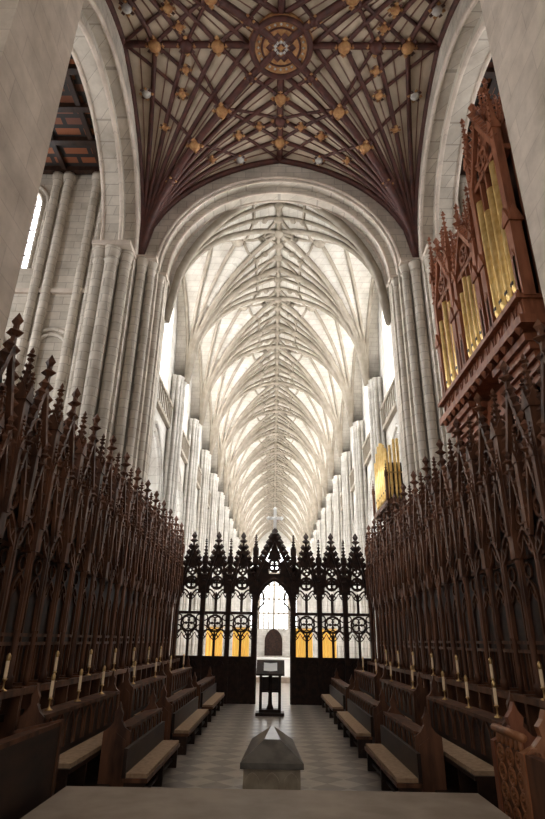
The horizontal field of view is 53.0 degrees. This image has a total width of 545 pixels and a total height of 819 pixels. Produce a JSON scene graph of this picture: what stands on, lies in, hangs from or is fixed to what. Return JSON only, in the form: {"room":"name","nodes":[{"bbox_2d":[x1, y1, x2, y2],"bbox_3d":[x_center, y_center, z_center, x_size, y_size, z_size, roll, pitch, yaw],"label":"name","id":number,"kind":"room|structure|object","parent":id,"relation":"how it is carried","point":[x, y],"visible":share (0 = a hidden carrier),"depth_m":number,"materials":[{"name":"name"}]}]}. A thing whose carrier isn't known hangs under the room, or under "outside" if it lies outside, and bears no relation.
{"room":"church","nodes":[
{"label":"church","id":0,"kind":"room"},
{"bbox_2d":[1,171,100,419],"bbox_3d":[-12.048,-0.735,21.297,9.580,22.600,1.386,1,-23,0],"label":"wall","id":1,"kind":"structure","parent":0,"point":[50,295],"depth_m":22.82,"materials":[{"name":"stone"}]},
{"bbox_2d":[20,199,41,267],"bbox_3d":[-11.224,-7.889,24.506,1.900,4.700,0.150,1,-23,0],"label":"window","id":2,"kind":"structure","parent":1,"relation":"in","point":[28,246],"depth_m":24.52,"materials":[{"name":"white glass"}]},
{"bbox_2d":[43,54,99,174],"bbox_3d":[-11.905,-14.514,17.022,9.580,0.550,20.000,1,-23,0],"label":"ceiling","id":3,"kind":"structure","parent":0,"point":[72,147],"depth_m":23.34,"materials":[{"name":"black wood"}]},
{"bbox_2d":[66,0,140,460],"bbox_3d":[-6.567,-3.436,16.505,1.614,24.000,10.700,1,-23,0],"label":"arch","id":4,"kind":"object","parent":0,"point":[98,55],"visible":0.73,"depth_m":21.00,"materials":[{"name":"stone"}]},
{"bbox_2d":[161,374,186,531],"bbox_3d":[-5.067,5.488,26.571,0.789,15.450,1.284,1,-23,0],"label":"pier","id":5,"kind":"object","parent":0,"point":[173,441],"depth_m":27.68,"materials":[{"name":"beige stone"}]},
{"bbox_2d":[148,298,223,654],"bbox_3d":[-5.681,16.326,62.412,1.150,23.400,86.740,1,-23,0],"label":"wall","id":6,"kind":"structure","parent":0,"point":[164,405],"depth_m":28.59,"materials":[{"name":"stone"}]},
{"bbox_2d":[176,418,200,654],"bbox_3d":[-5.056,7.904,32.280,0.789,15.450,1.284,1,-23,0],"label":"pier","id":7,"kind":"object","parent":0,"point":[190,478],"depth_m":32.96,"materials":[{"name":"beige stone"}]},
{"bbox_2d":[188,449,210,655],"bbox_3d":[-5.046,10.320,37.990,0.789,15.450,1.284,1,-23,0],"label":"pier","id":8,"kind":"object","parent":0,"point":[205,458],"depth_m":38.59,"materials":[{"name":"beige stone"}]},
{"bbox_2d":[202,473,218,655],"bbox_3d":[-5.035,12.736,43.700,0.789,15.450,1.284,1,-23,0],"label":"pier","id":9,"kind":"object","parent":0,"point":[213,482],"depth_m":44.66,"materials":[{"name":"beige stone"}]},
{"bbox_2d":[210,492,224,626],"bbox_3d":[-5.024,15.152,49.410,0.789,15.450,1.284,1,-23,0],"label":"pier","id":10,"kind":"object","parent":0,"point":[220,498],"depth_m":50.84,"materials":[{"name":"beige stone"}]},
{"bbox_2d":[218,506,229,655],"bbox_3d":[-5.013,17.568,55.120,0.789,15.450,1.284,1,-23,0],"label":"pier","id":11,"kind":"object","parent":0,"point":[226,511],"depth_m":56.28,"materials":[{"name":"beige stone"}]},
{"bbox_2d":[223,519,233,655],"bbox_3d":[-5.003,19.984,60.830,0.789,15.450,1.284,1,-23,0],"label":"pier","id":12,"kind":"object","parent":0,"point":[230,530],"depth_m":62.46,"materials":[{"name":"beige stone"}]},
{"bbox_2d":[229,529,236,655],"bbox_3d":[-4.992,22.400,66.540,0.789,15.450,1.284,1,-23,0],"label":"pier","id":13,"kind":"object","parent":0,"point":[234,530],"depth_m":66.01,"materials":[{"name":"beige stone"}]},
{"bbox_2d":[232,537,239,643],"bbox_3d":[-4.981,24.816,72.250,0.789,15.450,1.284,1,-23,0],"label":"pier","id":14,"kind":"object","parent":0,"point":[237,539],"depth_m":71.91,"materials":[{"name":"beige stone"}]},
{"bbox_2d":[236,549,240,626],"bbox_3d":[-4.970,27.232,77.960,0.789,15.450,1.284,1,-23,0],"label":"pier","id":15,"kind":"object","parent":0,"point":[238,600],"depth_m":77.50,"materials":[{"name":"beige stone"}]},
{"bbox_2d":[242,569,244,626],"bbox_3d":[-4.949,32.064,89.380,0.789,15.450,1.284,1,-23,0],"label":"pier","id":16,"kind":"object","parent":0,"point":[243,569],"depth_m":89.39,"materials":[{"name":"beige stone"}]},
{"bbox_2d":[243,574,246,626],"bbox_3d":[-4.938,34.480,95.089,0.789,15.450,1.284,1,-23,0],"label":"pier","id":17,"kind":"object","parent":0,"point":[246,574],"depth_m":94.98,"materials":[{"name":"white stone"}]},
{"bbox_2d":[0,0,544,349],"bbox_3d":[0.150,-5.845,10.562,14.800,24.000,2.100,1,-23,0],"label":"arch","id":18,"kind":"object","parent":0,"point":[37,37],"visible":1,"depth_m":10.66,"materials":[{"name":"stone"}]},
{"bbox_2d":[245,530,301,655],"bbox_3d":[0.324,33.223,102.897,24.000,24.000,0.980,1,-23,0],"label":"wall","id":19,"kind":"structure","parent":0,"point":[261,632],"depth_m":99.78,"materials":[{"name":"stone"}]},
{"bbox_2d":[264,628,281,655],"bbox_3d":[0.182,41.958,98.583,3.200,4.547,0.080,1,-23,0],"label":"door","id":20,"kind":"structure","parent":19,"relation":"in","point":[273,639],"depth_m":98.45,"materials":[{"name":"brown wood"}]},
{"bbox_2d":[251,550,296,628],"bbox_3d":[0.324,33.209,102.865,8.600,15.000,0.350,1,-23,0],"label":"window","id":21,"kind":"structure","parent":19,"relation":"in","point":[273,613],"depth_m":101.28,"materials":[{"name":"white glass"}]},
{"bbox_2d":[107,164,439,502],"bbox_3d":[0.171,-1.164,21.627,14.800,24.000,1.972,1,-23,0],"label":"arch","id":22,"kind":"object","parent":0,"point":[176,232],"visible":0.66,"depth_m":22.88,"materials":[{"name":"stone"}]},
{"bbox_2d":[157,655,392,791],"bbox_3d":[0.052,22.703,46.857,44.000,0.300,116.000,1,-23,0],"label":"floor","id":23,"kind":"structure","parent":0,"point":[328,758],"depth_m":13.47,"materials":[{"name":"grey tile"}]},
{"bbox_2d":[0,718,64,818],"bbox_3d":[-3.102,4.417,6.064,0.620,1.500,2.080,1,-23,0],"label":"bench end","id":24,"kind":"object","parent":23,"relation":"on","point":[29,757],"visible":1,"depth_m":6.33,"materials":[{"name":"brown wood"}]},
{"bbox_2d":[18,669,119,753],"bbox_3d":[-3.583,5.867,9.957,0.360,1.850,4.420,1,-23,0],"label":"desk","id":25,"kind":"object","parent":23,"relation":"on","point":[94,714],"visible":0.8,"depth_m":9.74,"materials":[{"name":"black wood"}]},
{"bbox_2d":[45,673,55,710],"bbox_3d":[-3.574,4.558,8.828,0.120,0.540,0.114,1,-23,0],"label":"candle","id":26,"kind":"object","parent":25,"relation":"on","point":[53,677],"visible":1,"depth_m":8.81,"materials":[{"name":"beige wax"}]},
{"bbox_2d":[74,669,82,701],"bbox_3d":[-3.572,5.104,10.117,0.120,0.540,0.114,1,-23,0],"label":"candle","id":27,"kind":"object","parent":25,"relation":"on","point":[81,670],"visible":1,"depth_m":10.10,"materials":[{"name":"beige wax"}]},
{"bbox_2d":[98,665,105,693],"bbox_3d":[-3.569,5.688,11.498,0.120,0.540,0.114,1,-23,0],"label":"candle","id":28,"kind":"object","parent":25,"relation":"on","point":[104,667],"visible":1,"depth_m":11.48,"materials":[{"name":"beige wax"}]},
{"bbox_2d":[0,313,184,738],"bbox_3d":[-4.253,5.268,15.842,1.040,7.519,19.381,1,-23,0],"label":"choir stalls","id":29,"kind":"object","parent":23,"relation":"on","point":[87,563],"visible":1,"depth_m":11.57,"materials":[{"name":"black wood"}]},
{"bbox_2d":[1,653,10,691],"bbox_3d":[-4.141,4.080,8.488,0.120,0.540,0.114,1,-23,0],"label":"candle","id":30,"kind":"object","parent":29,"relation":"on","point":[8,658],"visible":0.98,"depth_m":8.48,"materials":[{"name":"beige wax"}]},
{"bbox_2d":[53,651,59,681],"bbox_3d":[-4.137,4.898,10.422,0.120,0.540,0.114,1,-23,0],"label":"candle","id":31,"kind":"object","parent":29,"relation":"on","point":[57,652],"visible":0.73,"depth_m":10.43,"materials":[{"name":"beige wax"}]},
{"bbox_2d":[86,649,92,675],"bbox_3d":[-4.133,5.717,12.356,0.120,0.540,0.114,1,-23,0],"label":"candle","id":32,"kind":"object","parent":29,"relation":"on","point":[91,650],"visible":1,"depth_m":12.34,"materials":[{"name":"beige wax"}]},
{"bbox_2d":[111,648,116,670],"bbox_3d":[-4.130,6.535,14.290,0.120,0.540,0.114,1,-23,0],"label":"candle","id":33,"kind":"object","parent":29,"relation":"on","point":[115,650],"visible":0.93,"depth_m":14.28,"materials":[{"name":"beige wax"}]},
{"bbox_2d":[131,647,135,666],"bbox_3d":[-4.126,7.353,16.224,0.120,0.540,0.114,1,-23,0],"label":"candle","id":34,"kind":"object","parent":29,"relation":"on","point":[134,648],"visible":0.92,"depth_m":16.23,"materials":[{"name":"beige wax"}]},
{"bbox_2d":[54,689,162,794],"bbox_3d":[-2.905,6.058,9.908,0.961,1.480,4.360,1,-23,0],"label":"pew","id":35,"kind":"object","parent":23,"relation":"on","point":[98,760],"visible":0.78,"depth_m":9.18,"materials":[{"name":"black wood"}]},
{"bbox_2d":[118,661,166,720],"bbox_3d":[-3.573,8.088,15.207,0.360,1.850,4.620,1,-23,0],"label":"desk","id":36,"kind":"object","parent":23,"relation":"on","point":[134,698],"visible":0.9,"depth_m":14.00,"materials":[{"name":"black wood"}]},
{"bbox_2d":[131,661,136,683],"bbox_3d":[-3.564,6.779,14.077,0.120,0.540,0.114,1,-23,0],"label":"candle","id":37,"kind":"object","parent":36,"relation":"on","point":[135,662],"visible":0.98,"depth_m":14.06,"materials":[{"name":"beige wax"}]},
{"bbox_2d":[154,658,157,676],"bbox_3d":[-3.559,7.871,16.656,0.120,0.540,0.114,1,-23,0],"label":"candle","id":38,"kind":"object","parent":36,"relation":"on","point":[156,659],"visible":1,"depth_m":16.65,"materials":[{"name":"beige wax"}]},
{"bbox_2d":[121,721,179,786],"bbox_3d":[-2.199,6.540,10.213,0.420,0.850,3.300,1,-23,0],"label":"bench","id":39,"kind":"object","parent":23,"relation":"on","point":[145,760],"visible":0.86,"depth_m":9.85,"materials":[{"name":"brown wood"}]},
{"bbox_2d":[134,674,196,739],"bbox_3d":[-2.895,8.267,15.130,0.961,1.480,4.620,1,-23,0],"label":"desk","id":40,"kind":"object","parent":23,"relation":"on","point":[171,704],"visible":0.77,"depth_m":13.29,"materials":[{"name":"black wood"}]},
{"bbox_2d":[164,656,191,697],"bbox_3d":[-3.563,10.329,20.502,0.360,1.850,4.920,1,-23,0],"label":"desk","id":41,"kind":"object","parent":23,"relation":"on","point":[176,680],"visible":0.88,"depth_m":19.64,"materials":[{"name":"black wood"}]},
{"bbox_2d":[171,696,208,754],"bbox_3d":[-2.190,8.566,15.002,0.420,0.850,4.500,1,-23,0],"label":"bench","id":42,"kind":"object","parent":23,"relation":"on","point":[188,721],"visible":0.96,"depth_m":14.18,"materials":[{"name":"brown wood"}]},
{"bbox_2d":[173,667,214,708],"bbox_3d":[-2.885,10.508,20.425,0.961,1.480,4.920,1,-23,0],"label":"desk","id":43,"kind":"object","parent":23,"relation":"on","point":[209,680],"visible":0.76,"depth_m":19.19,"materials":[{"name":"black wood"}]},
{"bbox_2d":[200,683,224,721],"bbox_3d":[-2.180,10.806,20.297,0.420,0.850,4.800,1,-23,0],"label":"bench","id":44,"kind":"object","parent":23,"relation":"on","point":[212,700],"visible":0.9,"depth_m":19.47,"materials":[{"name":"brown wood"}]},
{"bbox_2d":[205,627,224,655],"bbox_3d":[-2.961,12.555,27.355,1.000,3.108,0.500,1,-23,0],"label":"banner","id":45,"kind":"object","parent":23,"relation":"on","point":[218,642],"visible":0.29,"depth_m":27.56,"materials":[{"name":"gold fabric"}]},
{"bbox_2d":[232,627,250,655],"bbox_3d":[-1.611,12.572,27.346,1.000,3.108,0.500,1,-23,0],"label":"banner","id":46,"kind":"object","parent":23,"relation":"on","point":[245,642],"visible":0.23,"depth_m":27.55,"materials":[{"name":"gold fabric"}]},
{"bbox_2d":[20,786,511,818],"bbox_3d":[-0.028,2.592,0.673,5.240,0.750,15.260,1,-23,0],"label":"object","id":47,"kind":"structure","parent":23,"relation":"on","point":[71,802],"depth_m":6.30,"materials":[{"name":"stone"}]},
{"bbox_2d":[255,660,284,716],"bbox_3d":[-0.084,10.270,20.195,1.040,1.820,0.700,1,-23,0],"label":"lectern","id":48,"kind":"object","parent":23,"relation":"on","point":[269,668],"visible":1,"depth_m":20.13,"materials":[{"name":"black wood"}]},
{"bbox_2d":[240,726,303,789],"bbox_3d":[-0.010,6.119,9.355,1.040,1.020,2.400,1,-23,0],"label":"tomb","id":49,"kind":"object","parent":23,"relation":"on","point":[272,760],"visible":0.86,"depth_m":8.40,"materials":[{"name":"stone"}]},
{"bbox_2d":[256,657,289,682],"bbox_3d":[0.044,17.425,36.603,5.000,1.430,3.000,1,-23,0],"label":"altar","id":50,"kind":"object","parent":23,"relation":"on","point":[284,679],"visible":0.17,"depth_m":36.17,"materials":[{"name":"white fabric"}]},
{"bbox_2d":[172,507,374,704],"bbox_3d":[0.071,8.627,24.853,9.141,8.480,0.518,1,-23,0],"label":"screen","id":51,"kind":"object","parent":23,"relation":"on","point":[235,676],"visible":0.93,"depth_m":24.67,"materials":[{"name":"brown wood"}]},
{"bbox_2d":[302,571,303,627],"bbox_3d":[5.439,34.611,95.014,0.789,15.450,1.284,1,-23,0],"label":"pier","id":52,"kind":"object","parent":23,"relation":"on","point":[303,571],"depth_m":94.86,"materials":[{"name":"white stone"}]},
{"bbox_2d":[296,628,312,656],"bbox_3d":[1.588,12.612,27.322,1.000,3.108,0.500,1,-23,0],"label":"banner","id":53,"kind":"object","parent":23,"relation":"on","point":[300,643],"visible":0.29,"depth_m":27.52,"materials":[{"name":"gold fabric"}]},
{"bbox_2d":[304,569,305,627],"bbox_3d":[5.429,32.195,89.305,0.789,15.450,1.284,1,-23,0],"label":"pier","id":54,"kind":"object","parent":23,"relation":"on","point":[305,569],"depth_m":89.19,"materials":[{"name":"beige stone"}]},
{"bbox_2d":[308,550,310,627],"bbox_3d":[5.407,27.363,77.885,0.789,15.450,1.284,1,-23,0],"label":"pier","id":55,"kind":"object","parent":23,"relation":"on","point":[309,601],"depth_m":77.39,"materials":[{"name":"beige stone"}]},
{"bbox_2d":[310,538,314,656],"bbox_3d":[5.396,24.947,72.175,0.789,15.450,1.284,1,-23,0],"label":"pier","id":56,"kind":"object","parent":23,"relation":"on","point":[311,541],"depth_m":71.49,"materials":[{"name":"beige stone"}]},
{"bbox_2d":[313,530,317,656],"bbox_3d":[5.386,22.531,66.465,0.789,15.450,1.284,1,-23,0],"label":"pier","id":57,"kind":"object","parent":23,"relation":"on","point":[315,531],"depth_m":66.05,"materials":[{"name":"beige stone"}]},
{"bbox_2d":[317,520,322,627],"bbox_3d":[5.375,20.115,60.755,0.789,15.450,1.284,1,-23,0],"label":"pier","id":58,"kind":"object","parent":23,"relation":"on","point":[319,533],"depth_m":62.59,"materials":[{"name":"beige stone"}]},
{"bbox_2d":[321,508,328,627],"bbox_3d":[5.364,17.699,55.045,0.789,15.450,1.284,1,-23,0],"label":"pier","id":59,"kind":"object","parent":23,"relation":"on","point":[324,510],"depth_m":56.30,"materials":[{"name":"beige stone"}]},
{"bbox_2d":[322,628,336,657],"bbox_3d":[2.788,12.627,27.314,1.000,3.108,0.500,1,-23,0],"label":"banner","id":60,"kind":"object","parent":23,"relation":"on","point":[327,644],"visible":0.23,"depth_m":27.51,"materials":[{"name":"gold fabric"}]},
{"bbox_2d":[326,493,337,657],"bbox_3d":[5.353,15.283,49.335,0.789,15.450,1.284,1,-23,0],"label":"pier","id":61,"kind":"object","parent":23,"relation":"on","point":[329,498],"depth_m":50.70,"materials":[{"name":"beige stone"}]},
{"bbox_2d":[321,685,344,723],"bbox_3d":[2.199,10.862,20.265,0.420,0.850,4.800,1,-23,0],"label":"bench","id":62,"kind":"object","parent":23,"relation":"on","point":[333,702],"visible":0.88,"depth_m":19.44,"materials":[{"name":"brown wood"}]},
{"bbox_2d":[332,475,343,657],"bbox_3d":[5.343,12.867,43.625,0.789,15.450,1.284,1,-23,0],"label":"pier","id":63,"kind":"object","parent":23,"relation":"on","point":[337,480],"depth_m":44.43,"materials":[{"name":"beige stone"}]},
{"bbox_2d":[341,451,357,657],"bbox_3d":[5.332,10.451,37.915,0.789,15.450,1.284,1,-23,0],"label":"pier","id":64,"kind":"object","parent":23,"relation":"on","point":[346,464],"depth_m":38.52,"materials":[{"name":"beige stone"}]},
{"bbox_2d":[331,668,372,710],"bbox_3d":[2.913,10.581,20.383,0.961,1.480,4.920,1,-23,0],"label":"desk","id":65,"kind":"object","parent":23,"relation":"on","point":[343,687],"visible":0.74,"depth_m":19.24,"materials":[{"name":"black wood"}]},
{"bbox_2d":[336,699,373,757],"bbox_3d":[2.189,8.621,14.970,0.420,0.850,4.500,1,-23,0],"label":"bench","id":66,"kind":"object","parent":23,"relation":"on","point":[356,724],"visible":0.96,"depth_m":14.13,"materials":[{"name":"brown wood"}]},
{"bbox_2d":[354,659,381,700],"bbox_3d":[3.596,10.419,20.450,0.360,1.850,4.920,1,-23,0],"label":"desk","id":67,"kind":"object","parent":23,"relation":"on","point":[369,683],"visible":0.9,"depth_m":19.56,"materials":[{"name":"black wood"}]},
{"bbox_2d":[349,678,411,743],"bbox_3d":[2.903,8.340,15.088,0.961,1.480,4.620,1,-23,0],"label":"desk","id":68,"kind":"object","parent":23,"relation":"on","point":[375,708],"visible":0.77,"depth_m":13.24,"materials":[{"name":"black wood"}]},
{"bbox_2d":[365,725,422,791],"bbox_3d":[2.180,6.595,10.181,0.420,0.850,3.300,1,-23,0],"label":"bench","id":69,"kind":"object","parent":23,"relation":"on","point":[398,764],"visible":0.86,"depth_m":9.79,"materials":[{"name":"brown wood"}]},
{"bbox_2d":[379,664,427,726],"bbox_3d":[3.587,8.178,15.155,0.360,1.850,4.620,1,-23,0],"label":"desk","id":70,"kind":"object","parent":23,"relation":"on","point":[411,703],"visible":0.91,"depth_m":13.95,"materials":[{"name":"black wood"}]},
{"bbox_2d":[389,662,392,680],"bbox_3d":[3.600,7.961,16.604,0.120,0.540,0.114,1,-23,0],"label":"candle","id":71,"kind":"object","parent":70,"relation":"on","point":[390,663],"visible":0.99,"depth_m":16.59,"materials":[{"name":"beige wax"}]},
{"bbox_2d":[410,665,414,688],"bbox_3d":[3.595,6.870,14.025,0.120,0.540,0.114,1,-23,0],"label":"candle","id":72,"kind":"object","parent":70,"relation":"on","point":[411,667],"visible":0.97,"depth_m":14.01,"materials":[{"name":"beige wax"}]},
{"bbox_2d":[383,692,498,808],"bbox_3d":[2.893,6.131,9.866,0.961,1.480,4.360,1,-23,0],"label":"pew","id":73,"kind":"object","parent":23,"relation":"on","point":[447,767],"visible":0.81,"depth_m":9.11,"materials":[{"name":"black wood"}]},
{"bbox_2d":[364,318,544,736],"bbox_3d":[4.347,5.377,15.780,1.040,7.519,19.381,1,-23,0],"label":"choir stalls","id":74,"kind":"object","parent":23,"relation":"on","point":[459,571],"visible":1,"depth_m":11.81,"materials":[{"name":"black wood"}]},
{"bbox_2d":[412,651,415,671],"bbox_3d":[4.173,7.458,16.164,0.120,0.540,0.114,1,-23,0],"label":"candle","id":75,"kind":"object","parent":74,"relation":"on","point":[412,651],"visible":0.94,"depth_m":16.16,"materials":[{"name":"beige wax"}]},
{"bbox_2d":[430,653,435,675],"bbox_3d":[4.169,6.640,14.230,0.120,0.540,0.114,1,-23,0],"label":"candle","id":76,"kind":"object","parent":74,"relation":"on","point":[431,654],"visible":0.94,"depth_m":14.22,"materials":[{"name":"beige wax"}]},
{"bbox_2d":[455,655,461,681],"bbox_3d":[4.166,5.822,12.296,0.120,0.540,0.114,1,-23,0],"label":"candle","id":77,"kind":"object","parent":74,"relation":"on","point":[456,656],"visible":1,"depth_m":12.28,"materials":[{"name":"beige wax"}]},
{"bbox_2d":[488,657,494,688],"bbox_3d":[4.162,5.003,10.362,0.120,0.540,0.114,1,-23,0],"label":"candle","id":78,"kind":"object","parent":74,"relation":"on","point":[489,659],"visible":0.77,"depth_m":10.37,"materials":[{"name":"beige wax"}]},
{"bbox_2d":[537,661,544,700],"bbox_3d":[4.159,4.185,8.428,0.120,0.540,0.114,1,-23,0],"label":"candle","id":79,"kind":"object","parent":74,"relation":"on","point":[539,665],"visible":0.99,"depth_m":8.42,"materials":[{"name":"beige wax"}]},
{"bbox_2d":[426,674,527,765],"bbox_3d":[3.577,5.957,9.905,0.360,1.850,4.420,1,-23,0],"label":"desk","id":80,"kind":"object","parent":23,"relation":"on","point":[469,729],"visible":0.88,"depth_m":9.78,"materials":[{"name":"black wood"}]},
{"bbox_2d":[441,671,447,699],"bbox_3d":[3.590,5.779,11.447,0.120,0.540,0.114,1,-23,0],"label":"candle","id":81,"kind":"object","parent":80,"relation":"on","point":[442,672],"visible":1,"depth_m":11.43,"materials":[{"name":"beige wax"}]},
{"bbox_2d":[464,675,471,707],"bbox_3d":[3.587,5.194,10.065,0.120,0.540,0.114,1,-23,0],"label":"candle","id":82,"kind":"object","parent":80,"relation":"on","point":[465,676],"visible":1,"depth_m":10.05,"materials":[{"name":"beige wax"}]},
{"bbox_2d":[491,680,501,717],"bbox_3d":[3.585,4.649,8.776,0.120,0.540,0.114,1,-23,0],"label":"candle","id":83,"kind":"object","parent":80,"relation":"on","point":[493,683],"visible":1,"depth_m":8.76,"materials":[{"name":"beige wax"}]},
{"bbox_2d":[490,701,544,818],"bbox_3d":[3.163,4.334,6.019,0.653,1.800,2.075,1,-23,0],"label":"carved bench end","id":84,"kind":"object","parent":23,"relation":"on","point":[518,756],"visible":1,"depth_m":6.39,"materials":[{"name":"brown wood"}]},
{"bbox_2d":[164,202,390,561],"bbox_3d":[0.343,9.545,65.237,11.200,7.822,87.385,1,-23,0],"label":"vault","id":85,"kind":"object","parent":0,"point":[277,339],"visible":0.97,"depth_m":35.94,"materials":[{"name":"beige stone"}]},
{"bbox_2d":[105,0,459,256],"bbox_3d":[0.283,-11.160,19.597,12.256,6.075,11.097,1,-23,0],"label":"vault","id":86,"kind":"object","parent":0,"point":[338,89],"visible":0.99,"depth_m":21.98,"materials":[{"name":"brown wood"}]},
{"bbox_2d":[321,301,400,657],"bbox_3d":[6.168,16.476,62.326,1.150,23.400,86.740,1,-23,0],"label":"wall","id":87,"kind":"structure","parent":0,"point":[389,420],"depth_m":29.25,"materials":[{"name":"stone"}]},
{"bbox_2d":[351,420,370,657],"bbox_3d":[5.321,8.035,32.205,0.789,15.450,1.284,1,-23,0],"label":"pier","id":88,"kind":"object","parent":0,"point":[358,436],"depth_m":32.87,"materials":[{"name":"beige stone"}]},
{"bbox_2d":[366,377,385,534],"bbox_3d":[5.310,5.619,26.496,0.789,15.450,1.284,1,-23,0],"label":"pier","id":89,"kind":"object","parent":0,"point":[374,388],"depth_m":28.30,"materials":[{"name":"beige stone"}]},
{"bbox_2d":[372,438,402,521],"bbox_3d":[4.882,6.322,21.693,0.991,10.400,3.142,1,-23,0],"label":"organ pipes","id":90,"kind":"object","parent":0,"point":[388,475],"visible":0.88,"depth_m":22.16,"materials":[{"name":"gold metal"}]},
{"bbox_2d":[417,0,491,484],"bbox_3d":[6.890,-3.266,16.408,1.614,24.000,10.700,1,-23,0],"label":"arch","id":91,"kind":"object","parent":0,"point":[464,57],"visible":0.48,"depth_m":21.26,"materials":[{"name":"stone"}]},
{"bbox_2d":[458,175,478,220],"bbox_3d":[12.370,-0.426,21.121,9.580,22.600,1.386,1,-23,0],"label":"wall","id":92,"kind":"structure","parent":0,"point":[463,181],"depth_m":24.51,"materials":[{"name":"stone"}]},
{"bbox_2d":[460,58,499,177],"bbox_3d":[12.513,-14.205,16.845,9.580,0.550,20.000,1,-23,0],"label":"ceiling","id":93,"kind":"structure","parent":0,"point":[490,76],"depth_m":21.13,"materials":[{"name":"black wood"}]},
{"bbox_2d":[427,77,544,447],"bbox_3d":[5.756,-0.510,13.710,1.500,16.788,5.926,1,-23,0],"label":"pipe organ","id":94,"kind":"object","parent":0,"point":[487,297],"visible":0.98,"depth_m":13.73,"materials":[{"name":"brown wood"}]}
]}

